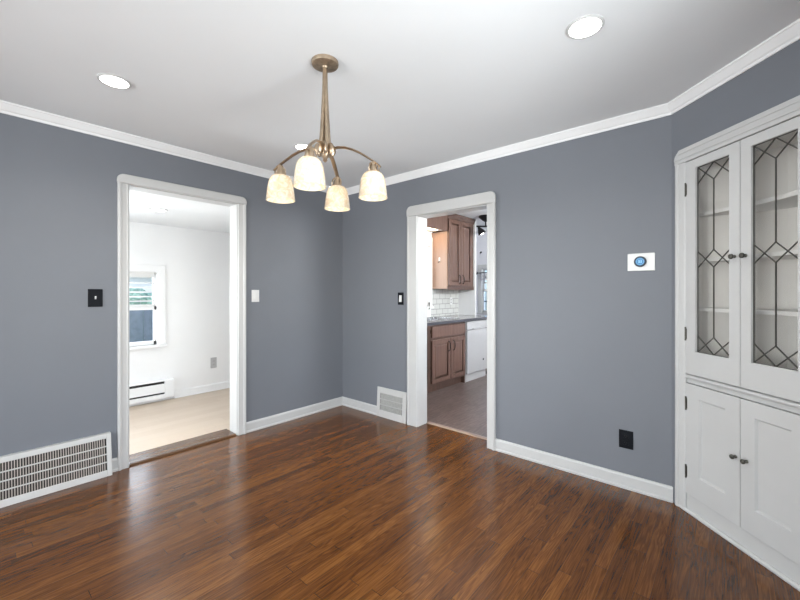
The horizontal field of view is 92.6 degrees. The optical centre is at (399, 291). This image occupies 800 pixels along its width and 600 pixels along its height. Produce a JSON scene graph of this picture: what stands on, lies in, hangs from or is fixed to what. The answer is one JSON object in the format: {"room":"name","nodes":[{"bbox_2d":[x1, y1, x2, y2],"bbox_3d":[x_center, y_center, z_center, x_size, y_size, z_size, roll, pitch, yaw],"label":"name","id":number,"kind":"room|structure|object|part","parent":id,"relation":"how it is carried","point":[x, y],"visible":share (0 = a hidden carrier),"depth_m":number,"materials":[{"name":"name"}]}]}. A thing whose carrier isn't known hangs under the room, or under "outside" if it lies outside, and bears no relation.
{"room":"dining room","nodes":[
{"label":"dining room","id":0,"kind":"room"},
{"bbox_2d":[0,113,342,457],"bbox_3d":[-1.812,0.098,3.099,0.130,2.485,3.648,0,0,41],"label":"wall","id":1,"kind":"structure","parent":0,"point":[58,186],"depth_m":2.66,"materials":[{"name":"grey paint"}]},
{"bbox_2d":[0,432,111,507],"bbox_3d":[-2.304,1.136,2.378,0.071,0.288,0.825,0,0,41],"label":"air vent","id":2,"kind":"object","parent":1,"relation":"in","point":[26,475],"visible":1,"depth_m":2.45,"materials":[{"name":"metal"}]},
{"bbox_2d":[88,289,102,306],"bbox_3d":[-2.108,0.043,2.645,0.019,0.123,0.082,0,0,41],"label":"light switch","id":3,"kind":"object","parent":1,"relation":"attached to","point":[95,296],"visible":1,"depth_m":2.65,"materials":[{"name":"black plastic"}]},
{"bbox_2d":[117,174,246,470],"bbox_3d":[-1.786,0.213,3.164,0.235,2.134,0.966,0,0,41],"label":"door frame","id":4,"kind":"structure","parent":1,"relation":"in","point":[237,204],"depth_m":3.12,"materials":[{"name":"white paint"}]},
{"bbox_3d":[-2.000,0.246,2.761,0.029,2.068,0.068,0,0,41],"label":"casing","id":5,"kind":"part","parent":4,"relation":"part of","materials":[{"name":"white paint"}]},
{"bbox_3d":[-1.709,-0.818,3.097,0.030,0.068,0.966,0,0,41],"label":"head casing","id":6,"kind":"part","parent":4,"relation":"part of","materials":[{"name":"white paint"}]},
{"bbox_3d":[-1.420,0.246,3.431,0.029,2.068,0.072,0,0,41],"label":"casing","id":7,"kind":"part","parent":4,"relation":"part of","materials":[{"name":"white paint"}]},
{"bbox_2d":[112,396,342,471],"bbox_3d":[-1.757,1.234,3.046,0.022,0.092,3.400,0,0,41],"label":"baseboard","id":8,"kind":"structure","parent":1,"relation":"attached to","point":[261,423],"depth_m":3.78,"materials":[{"name":"white paint"}]},
{"bbox_2d":[252,290,258,301],"bbox_3d":[-1.337,0.038,3.538,0.013,0.111,0.074,0,0,41],"label":"light switch","id":9,"kind":"object","parent":1,"relation":"attached to","point":[255,293],"visible":1,"depth_m":3.54,"materials":[{"name":"white plastic"}]},
{"bbox_2d":[129,222,229,406],"bbox_3d":[-3.168,0.248,4.169,0.120,2.063,3.650,0,0,41],"label":"wall","id":10,"kind":"structure","parent":0,"point":[197,262],"depth_m":4.73,"materials":[{"name":"paint"}]},
{"bbox_2d":[129,264,167,349],"bbox_3d":[-3.087,0.168,4.232,0.160,0.955,0.872,0,0,41],"label":"window","id":11,"kind":"structure","parent":10,"relation":"in","point":[159,308],"depth_m":4.46,"materials":[{"name":"white paint"}]},
{"bbox_2d":[129,272,153,306],"bbox_3d":[-3.075,-0.033,4.211,0.032,0.395,0.635,0,0,41],"label":"window blind","id":12,"kind":"object","parent":11,"relation":"attached to","point":[131,274],"visible":0.46,"depth_m":4.36,"materials":[{"name":"white plastic"}]},
{"bbox_3d":[-3.075,-0.198,4.211,0.032,0.065,0.635,0,0,41],"label":"head rail","id":13,"kind":"part","parent":12,"relation":"part of","materials":[{"name":"white plastic"}]},
{"bbox_3d":[-3.075,0.155,4.211,0.028,0.020,0.635,0,0,41],"label":"rail","id":14,"kind":"part","parent":12,"relation":"part of","materials":[{"name":"white plastic"}]},
{"bbox_3d":[-3.094,0.190,4.239,0.060,0.850,0.692,0,0,41],"label":"sash","id":15,"kind":"part","parent":11,"relation":"part of","materials":[{"name":"white paint"}]},
{"bbox_2d":[129,378,173,404],"bbox_3d":[-3.206,1.140,3.985,0.064,0.220,1.522,0,0,41],"label":"baseboard heater","id":16,"kind":"object","parent":10,"relation":"attached to","point":[142,392],"visible":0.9,"depth_m":4.36,"materials":[{"name":"white paint"}]},
{"bbox_2d":[174,381,229,398],"bbox_3d":[-3.098,1.234,4.141,0.022,0.092,3.500,0,0,41],"label":"baseboard","id":17,"kind":"structure","parent":10,"relation":"attached to","point":[221,385],"depth_m":4.82,"materials":[{"name":"paint"}]},
{"bbox_2d":[211,357,216,367],"bbox_3d":[-2.411,0.917,4.944,0.009,0.135,0.077,0,0,41],"label":"wall outlet","id":18,"kind":"object","parent":10,"relation":"attached to","point":[214,359],"visible":1,"depth_m":4.95,"materials":[{"name":"grey plastic"}]},
{"bbox_2d":[129,388,229,454],"bbox_3d":[-2.556,1.310,3.639,1.700,0.060,3.650,0,0,41],"label":"floor","id":19,"kind":"structure","parent":0,"point":[152,425],"depth_m":3.86,"materials":[{"name":"beige wood"}]},
{"bbox_2d":[129,190,229,232],"bbox_3d":[-2.556,-0.833,3.639,1.700,0.100,3.650,0,0,41],"label":"ceiling","id":20,"kind":"structure","parent":0,"point":[183,213],"depth_m":3.82,"materials":[{"name":"paint"}]},
{"bbox_2d":[149,208,167,211],"bbox_3d":[-2.304,-0.780,3.645,0.150,0.010,0.150,0,0,41],"label":"recessed light","id":21,"kind":"object","parent":20,"relation":"in","point":[151,209],"visible":1,"depth_m":3.64,"materials":[{"name":"white paint"}]},
{"bbox_2d":[0,374,799,599],"bbox_3d":[1.063,1.310,3.249,4.380,0.060,7.400,0,0,41],"label":"floor","id":22,"kind":"structure","parent":0,"point":[342,502],"depth_m":2.06,"materials":[{"name":"brown wood"}]},
{"bbox_2d":[427,322,464,394],"bbox_3d":[0.431,0.849,5.219,0.626,0.862,0.890,0,0,41],"label":"base cabinet","id":23,"kind":"object","parent":22,"relation":"on","point":[446,342],"visible":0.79,"depth_m":5.01,"materials":[{"name":"brown wood"}]},
{"bbox_3d":[0.531,0.883,4.926,0.020,0.543,0.413,0,0,41],"label":"door","id":24,"kind":"part","parent":23,"relation":"part of","materials":[{"name":"brown wood"}]},
{"bbox_3d":[0.529,0.883,4.927,0.015,0.433,0.303,0,0,41],"label":"door panel","id":25,"kind":"part","parent":23,"relation":"part of","materials":[{"name":"brown wood"}]},
{"bbox_3d":[0.653,0.509,5.067,0.020,0.142,0.788,0,0,41],"label":"false drawer","id":26,"kind":"part","parent":23,"relation":"part of","materials":[{"name":"brown wood"}]},
{"bbox_2d":[427,315,486,325],"bbox_3d":[0.410,0.396,5.214,0.619,0.040,2.395,0,0,41],"label":"countertop","id":27,"kind":"structure","parent":23,"relation":"on","point":[463,318],"depth_m":5.40,"materials":[{"name":"stone"}]},
{"bbox_2d":[427,317,459,333],"bbox_3d":[0.415,0.452,5.213,0.450,0.166,0.800,0,0,41],"label":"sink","id":28,"kind":"object","parent":27,"relation":"in","point":[429,319],"visible":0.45,"depth_m":5.51,"materials":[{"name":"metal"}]},
{"bbox_3d":[0.792,0.883,5.228,0.020,0.543,0.363,0,0,41],"label":"door","id":29,"kind":"part","parent":23,"relation":"part of","materials":[{"name":"brown wood"}]},
{"bbox_3d":[0.791,0.883,5.229,0.015,0.433,0.253,0,0,41],"label":"door panel","id":30,"kind":"part","parent":23,"relation":"part of","materials":[{"name":"brown wood"}]},
{"bbox_2d":[465,320,486,381],"bbox_3d":[0.923,0.851,5.785,0.609,0.858,0.586,0,0,41],"label":"dishwasher","id":31,"kind":"object","parent":22,"relation":"on","point":[475,331],"visible":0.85,"depth_m":5.56,"materials":[{"name":"white plastic"}]},
{"bbox_3d":[1.098,1.226,5.634,0.050,0.108,0.586,0,0,41],"label":"kick plate","id":32,"kind":"part","parent":31,"relation":"part of","materials":[{"name":"white metal"}]},
{"bbox_3d":[1.124,0.481,5.611,0.040,0.114,0.586,0,0,41],"label":"control panel","id":33,"kind":"part","parent":31,"relation":"part of","materials":[{"name":"white plastic"}]},
{"bbox_2d":[674,95,799,590],"bbox_3d":[1.871,0.221,1.913,0.423,2.118,0.815,0,0,-4],"label":"tall cabinet","id":34,"kind":"object","parent":22,"relation":"on","point":[737,188],"visible":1,"depth_m":2.00,"materials":[{"name":"white paint"}]},
{"bbox_3d":[1.696,0.260,1.900,0.030,2.040,0.807,0,0,-4],"label":"casing","id":35,"kind":"part","parent":34,"relation":"part of","materials":[{"name":"white paint"}]},
{"bbox_3d":[1.689,0.828,2.062,0.018,0.443,0.162,0,0,-4],"label":"door panel","id":36,"kind":"part","parent":34,"relation":"part of","materials":[{"name":"white paint"}]},
{"bbox_3d":[1.691,-0.140,2.067,0.024,1.227,0.331,0,0,-4],"label":"glass door","id":37,"kind":"part","parent":34,"relation":"part of","materials":[{"name":"white paint"}]},
{"bbox_3d":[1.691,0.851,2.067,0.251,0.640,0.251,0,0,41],"label":"panel door","id":38,"kind":"part","parent":34,"relation":"part of","materials":[{"name":"white paint"}]},
{"bbox_3d":[1.673,-0.178,1.924,0.029,0.027,0.027,0,0,-4],"label":"knob","id":39,"kind":"part","parent":34,"relation":"part of","materials":[{"name":"grey metal"}]},
{"bbox_3d":[1.693,-0.797,1.900,0.036,0.081,0.815,0,0,-4],"label":"head casing","id":40,"kind":"part","parent":34,"relation":"part of","materials":[{"name":"white paint"}]},
{"bbox_3d":[1.708,1.228,1.901,0.046,0.103,0.807,0,0,-4],"label":"board","id":41,"kind":"part","parent":34,"relation":"part of","materials":[{"name":"white paint"}]},
{"bbox_3d":[1.709,0.504,1.901,0.044,0.048,0.709,0,0,-4],"label":"ledge rail","id":42,"kind":"part","parent":34,"relation":"part of","materials":[{"name":"white paint"}]},
{"bbox_3d":[1.677,-0.178,1.867,0.029,0.027,0.027,0,0,-4],"label":"knob","id":43,"kind":"part","parent":34,"relation":"part of","materials":[{"name":"grey metal"}]},
{"bbox_3d":[1.678,0.828,1.862,0.029,0.024,0.024,0,0,-4],"label":"knob","id":44,"kind":"part","parent":34,"relation":"part of","materials":[{"name":"grey metal"}]},
{"bbox_2d":[699,190,797,216],"bbox_3d":[1.927,-0.453,1.917,0.283,0.022,0.689,0,0,-4],"label":"shelf","id":45,"kind":"object","parent":34,"relation":"attached to","point":[787,202],"depth_m":1.93,"materials":[{"name":"white paint"}]},
{"bbox_2d":[699,249,797,262],"bbox_3d":[1.927,-0.183,1.917,0.283,0.022,0.689,0,0,-4],"label":"shelf","id":46,"kind":"object","parent":34,"relation":"attached to","point":[787,256],"depth_m":1.92,"materials":[{"name":"white paint"}]},
{"bbox_2d":[699,307,797,316],"bbox_3d":[1.927,0.103,1.917,0.283,0.022,0.689,0,0,-4],"label":"shelf","id":47,"kind":"object","parent":34,"relation":"attached to","point":[731,311],"depth_m":1.93,"materials":[{"name":"white paint"}]},
{"bbox_3d":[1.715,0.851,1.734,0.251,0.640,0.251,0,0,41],"label":"panel door","id":48,"kind":"part","parent":34,"relation":"part of","materials":[{"name":"white paint"}]},
{"bbox_3d":[1.715,-0.140,1.734,0.024,1.227,0.331,0,0,-4],"label":"glass door","id":49,"kind":"part","parent":34,"relation":"part of","materials":[{"name":"white paint"}]},
{"bbox_3d":[1.711,0.828,1.748,0.018,0.443,0.162,0,0,-4],"label":"door panel","id":50,"kind":"part","parent":34,"relation":"part of","materials":[{"name":"white paint"}]},
{"bbox_2d":[0,0,799,187],"bbox_3d":[-0.293,-1.195,1.732,3.997,0.100,3.630,0,0,41],"label":"ceiling","id":51,"kind":"structure","parent":0,"point":[416,84],"depth_m":1.94,"materials":[{"name":"paint"}]},
{"bbox_2d":[97,73,131,88],"bbox_3d":[-1.550,-1.142,2.075,0.154,0.010,0.154,0,0,41],"label":"recessed light","id":52,"kind":"object","parent":51,"relation":"in","point":[115,81],"visible":1,"depth_m":2.07,"materials":[{"name":"white paint"}]},
{"bbox_2d":[294,143,312,149],"bbox_3d":[-0.759,-1.142,3.020,0.154,0.010,0.154,0,0,41],"label":"recessed light","id":53,"kind":"object","parent":51,"relation":"in","point":[299,146],"visible":0.47,"depth_m":3.00,"materials":[{"name":"white paint"}]},
{"bbox_2d":[266,54,387,211],"bbox_3d":[-0.367,-0.803,1.902,0.479,0.684,0.475,0,0,-39],"label":"chandelier","id":54,"kind":"object","parent":51,"relation":"hanging from","point":[309,175],"visible":1,"depth_m":1.88,"materials":[{"name":"beige glass"}]},
{"bbox_3d":[-0.602,-0.525,1.927,0.143,0.128,0.143,0,0,41],"label":"lamp shade","id":55,"kind":"part","parent":54,"relation":"part of","materials":[{"name":"white glass"}]},
{"bbox_3d":[-0.515,-0.665,1.918,0.254,0.112,0.024,0,0,6],"label":"arm","id":56,"kind":"part","parent":54,"relation":"part of","materials":[{"name":"gold metal"}]},
{"bbox_3d":[-0.397,-0.525,1.678,0.143,0.128,0.143,0,0,41],"label":"lamp shade","id":57,"kind":"part","parent":54,"relation":"part of","materials":[{"name":"white glass"}]},
{"bbox_3d":[-0.388,-0.665,1.764,0.024,0.112,0.249,0,0,6],"label":"arm","id":58,"kind":"part","parent":54,"relation":"part of","materials":[{"name":"gold metal"}]},
{"bbox_3d":[-0.387,-0.919,1.893,0.021,0.389,0.033,0,0,41],"label":"stem rod","id":59,"kind":"part","parent":54,"relation":"part of","materials":[{"name":"gold metal"}]},
{"bbox_3d":[-0.364,-0.919,1.890,0.032,0.389,0.022,0,0,41],"label":"stem rod","id":60,"kind":"part","parent":54,"relation":"part of","materials":[{"name":"gold metal"}]},
{"bbox_3d":[-0.360,-0.919,1.913,0.021,0.389,0.033,0,0,41],"label":"stem rod","id":61,"kind":"part","parent":54,"relation":"part of","materials":[{"name":"gold metal"}]},
{"bbox_3d":[-0.358,-0.665,2.043,0.024,0.112,0.251,0,0,6],"label":"arm","id":62,"kind":"part","parent":54,"relation":"part of","materials":[{"name":"gold metal"}]},
{"bbox_3d":[-0.349,-0.525,2.129,0.143,0.128,0.143,0,0,41],"label":"lamp shade","id":63,"kind":"part","parent":54,"relation":"part of","materials":[{"name":"white glass"}]},
{"bbox_3d":[-0.224,-0.665,1.887,0.267,0.112,0.024,0,0,6],"label":"arm","id":64,"kind":"part","parent":54,"relation":"part of","materials":[{"name":"gold metal"}]},
{"bbox_3d":[-0.133,-0.525,1.878,0.143,0.128,0.143,0,0,41],"label":"lamp shade","id":65,"kind":"part","parent":54,"relation":"part of","materials":[{"name":"white glass"}]},
{"bbox_2d":[566,14,604,38],"bbox_3d":[0.800,-1.142,1.652,0.154,0.010,0.154,0,0,41],"label":"recessed light","id":66,"kind":"object","parent":51,"relation":"in","point":[586,26],"visible":1,"depth_m":1.64,"materials":[{"name":"white paint"}]},
{"bbox_2d":[427,231,431,316],"bbox_3d":[0.153,0.090,5.483,0.120,2.500,2.530,0,0,41],"label":"wall","id":67,"kind":"structure","parent":0,"point":[429,234],"depth_m":5.72,"materials":[{"name":"white paint"}]},
{"bbox_2d":[427,237,433,308],"bbox_3d":[0.108,-0.282,5.400,0.160,1.065,1.060,0,0,41],"label":"window","id":68,"kind":"structure","parent":67,"relation":"in","point":[429,239],"depth_m":5.70,"materials":[{"name":"white paint"}]},
{"bbox_2d":[427,246,429,308],"bbox_3d":[0.428,-0.212,5.671,0.041,0.945,0.030,0,0,41],"label":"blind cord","id":69,"kind":"object","parent":68,"relation":"hanging from","point":[427,246],"visible":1,"depth_m":5.66,"materials":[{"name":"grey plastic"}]},
{"bbox_3d":[0.433,-0.255,5.668,0.014,0.830,0.013,0,0,18],"label":"cord","id":70,"kind":"part","parent":69,"relation":"part of","materials":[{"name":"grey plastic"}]},
{"bbox_2d":[427,215,447,231],"bbox_3d":[0.054,-1.022,5.051,0.288,0.269,1.622,0,0,41],"label":"valance","id":71,"kind":"object","parent":67,"relation":"attached to","point":[440,223],"visible":0.27,"depth_m":5.43,"materials":[{"name":"brown wood"}]},
{"bbox_2d":[431,289,457,316],"bbox_3d":[0.717,0.160,6.035,0.008,0.430,0.758,0,0,41],"label":"backsplash","id":72,"kind":"structure","parent":67,"relation":"attached to","point":[440,297],"depth_m":6.01,"materials":[{"name":"tile"}]},
{"bbox_2d":[432,214,475,289],"bbox_3d":[0.849,-0.592,5.928,0.344,1.128,0.743,0,0,41],"label":"upper cabinet","id":73,"kind":"object","parent":67,"relation":"attached to","point":[454,246],"visible":0.98,"depth_m":5.72,"materials":[{"name":"brown wood"}]},
{"bbox_3d":[0.587,-0.465,5.677,0.278,0.840,0.021,0,0,41],"label":"panel","id":74,"kind":"part","parent":73,"relation":"part of","materials":[{"name":"brown wood"}]},
{"bbox_3d":[0.814,-0.582,5.696,0.020,0.980,0.317,0,0,41],"label":"door","id":75,"kind":"part","parent":73,"relation":"part of","materials":[{"name":"brown wood"}]},
{"bbox_3d":[0.813,-0.582,5.697,0.015,0.860,0.197,0,0,41],"label":"door panel","id":76,"kind":"part","parent":73,"relation":"part of","materials":[{"name":"brown wood"}]},
{"bbox_3d":[0.937,-0.057,5.852,0.010,0.058,0.743,0,0,41],"label":"light rail","id":77,"kind":"part","parent":73,"relation":"part of","materials":[{"name":"brown wood"}]},
{"bbox_3d":[0.949,-1.118,5.841,0.042,0.076,0.743,0,0,41],"label":"crown","id":78,"kind":"part","parent":73,"relation":"part of","materials":[{"name":"brown wood"}]},
{"bbox_3d":[1.029,-0.582,5.946,0.015,0.860,0.208,0,0,41],"label":"door panel","id":79,"kind":"part","parent":73,"relation":"part of","materials":[{"name":"brown wood"}]},
{"bbox_3d":[1.030,-0.582,5.945,0.020,0.980,0.328,0,0,41],"label":"door","id":80,"kind":"part","parent":73,"relation":"part of","materials":[{"name":"brown wood"}]},
{"bbox_2d":[458,220,475,314],"bbox_3d":[1.095,0.060,6.236,0.317,2.440,0.040,0,0,41],"label":"wall","id":81,"kind":"structure","parent":0,"point":[466,299],"depth_m":6.17,"materials":[{"name":"grey paint"}]},
{"bbox_2d":[458,209,486,233],"bbox_3d":[1.916,-1.210,4.845,5.180,0.100,3.872,0,0,41],"label":"ceiling","id":82,"kind":"structure","parent":0,"point":[473,214],"depth_m":5.81,"materials":[{"name":"paint"}]},
{"bbox_2d":[476,215,486,235],"bbox_3d":[1.339,-1.009,5.839,0.275,0.301,0.246,0,0,41],"label":"ceiling spotlight","id":83,"kind":"object","parent":82,"relation":"attached to","point":[481,231],"visible":0.53,"depth_m":5.81,"materials":[{"name":"black metal"}]},
{"bbox_2d":[476,232,486,315],"bbox_3d":[3.157,0.060,6.278,5.180,2.440,0.120,0,0,41],"label":"wall","id":84,"kind":"structure","parent":0,"point":[481,240],"depth_m":7.55,"materials":[{"name":"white paint"}]},
{"bbox_2d":[477,264,486,313],"bbox_3d":[1.989,-0.048,7.263,1.115,0.975,0.160,0,0,41],"label":"window","id":85,"kind":"structure","parent":84,"relation":"in","point":[481,268],"depth_m":7.54,"materials":[{"name":"white paint"}]},
{"bbox_3d":[1.996,-0.025,7.270,0.935,0.870,0.060,0,0,41],"label":"sash","id":86,"kind":"part","parent":85,"relation":"part of","materials":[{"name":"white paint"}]},
{"bbox_2d":[343,115,671,485],"bbox_3d":[0.546,0.098,3.385,3.060,2.485,0.128,0,0,41],"label":"wall","id":87,"kind":"structure","parent":0,"point":[584,339],"depth_m":2.75,"materials":[{"name":"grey paint"}]},
{"bbox_2d":[377,386,406,423],"bbox_3d":[-0.086,1.130,3.831,0.395,0.300,0.026,0,0,41],"label":"air vent","id":88,"kind":"object","parent":87,"relation":"in","point":[391,404],"visible":0.97,"depth_m":3.82,"materials":[{"name":"metal"}]},
{"bbox_2d":[398,293,403,304],"bbox_3d":[0.004,0.068,3.761,0.074,0.121,0.013,0,0,41],"label":"light switch","id":89,"kind":"object","parent":87,"relation":"attached to","point":[400,295],"visible":1,"depth_m":3.75,"materials":[{"name":"black plastic"}]},
{"bbox_2d":[406,191,495,450],"bbox_3d":[0.480,0.231,3.458,0.932,2.099,0.212,0,0,41],"label":"door frame","id":90,"kind":"structure","parent":87,"relation":"in","point":[417,215],"depth_m":3.62,"materials":[{"name":"white paint"}]},
{"bbox_3d":[0.116,0.278,3.653,0.116,2.004,0.029,0,0,41],"label":"casing","id":91,"kind":"part","parent":90,"relation":"part of","materials":[{"name":"white paint"}]},
{"bbox_3d":[0.421,-0.769,3.389,0.932,0.099,0.030,0,0,41],"label":"head casing","id":92,"kind":"part","parent":90,"relation":"part of","materials":[{"name":"white paint"}]},
{"bbox_3d":[0.741,0.278,3.112,0.074,2.004,0.029,0,0,41],"label":"casing","id":93,"kind":"part","parent":90,"relation":"part of","materials":[{"name":"white paint"}]},
{"bbox_2d":[342,397,672,502],"bbox_3d":[0.500,1.234,3.326,3.068,0.092,0.022,0,0,41],"label":"baseboard","id":94,"kind":"structure","parent":87,"relation":"attached to","point":[643,486],"depth_m":2.67,"materials":[{"name":"white paint"}]},
{"bbox_2d":[619,429,632,449],"bbox_3d":[1.474,0.963,2.491,0.082,0.118,0.009,0,0,41],"label":"wall outlet","id":95,"kind":"object","parent":87,"relation":"attached to","point":[625,437],"visible":1,"depth_m":2.49,"materials":[{"name":"black plastic"}]},
{"bbox_2d":[628,253,654,270],"bbox_3d":[1.532,-0.190,2.430,0.150,0.112,0.029,0,0,41],"label":"thermostat","id":96,"kind":"object","parent":87,"relation":"attached to","point":[638,261],"visible":1,"depth_m":2.42,"materials":[{"name":"white plastic"}]},
{"bbox_2d":[672,39,799,502],"bbox_3d":[1.701,0.068,1.900,0.020,2.425,0.873,0,0,-4],"label":"wall","id":97,"kind":"structure","parent":0,"point":[775,80],"depth_m":1.97,"materials":[{"name":"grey paint"}]},
{"bbox_2d":[0,18,799,194],"bbox_3d":[-0.376,-1.113,1.850,3.677,0.064,3.400,0,0,41],"label":"trim","id":98,"kind":"structure","parent":97,"relation":"attached to","point":[790,34],"depth_m":2.57,"materials":[{"name":"white paint"}]},
{"label":"outside","id":99,"kind":"structure","parent":0,"visible":0},
{"bbox_3d":[-8.096,1.530,8.140,11.770,0.100,24.000,0,0,41],"label":"ground","id":100,"kind":"structure","parent":99,"visible":0},
{"bbox_2d":[129,288,151,304],"bbox_3d":[-5.350,0.664,5.938,0.952,1.632,3.947,0,0,41],"label":"hedge","id":101,"kind":"object","parent":100,"relation":"on","point":[130,289],"visible":0.02,"depth_m":6.66,"materials":[{"name":"green plant"}]},
{"bbox_2d":[129,277,151,290],"bbox_3d":[-8.740,-0.420,8.367,3.100,3.800,9.100,0,0,41],"label":"house","id":102,"kind":"structure","parent":100,"relation":"on","point":[131,279],"depth_m":9.29,"materials":[{"name":"white paint"}]},
{"bbox_2d":[129,310,152,341],"bbox_3d":[-4.390,0.835,4.797,0.070,1.290,3.600,0,0,41],"label":"privacy fence","id":103,"kind":"object","parent":100,"relation":"on","point":[140,321],"visible":0.02,"depth_m":5.51,"materials":[{"name":"blue"}]},
{"bbox_3d":[1.930,-0.372,7.199,1.196,0.067,0.094,0,0,41],"label":"curtain rod","id":104,"kind":"object","parent":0,"visible":0},
{"bbox_2d":[480,273,486,280],"bbox_3d":[1.917,-0.291,7.191,0.900,0.142,0.034,0,0,41],"label":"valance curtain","id":105,"kind":"object","parent":104,"relation":"hanging from","point":[483,276],"visible":0.14,"depth_m":7.46,"materials":[{"name":"white fabric"}]}
]}

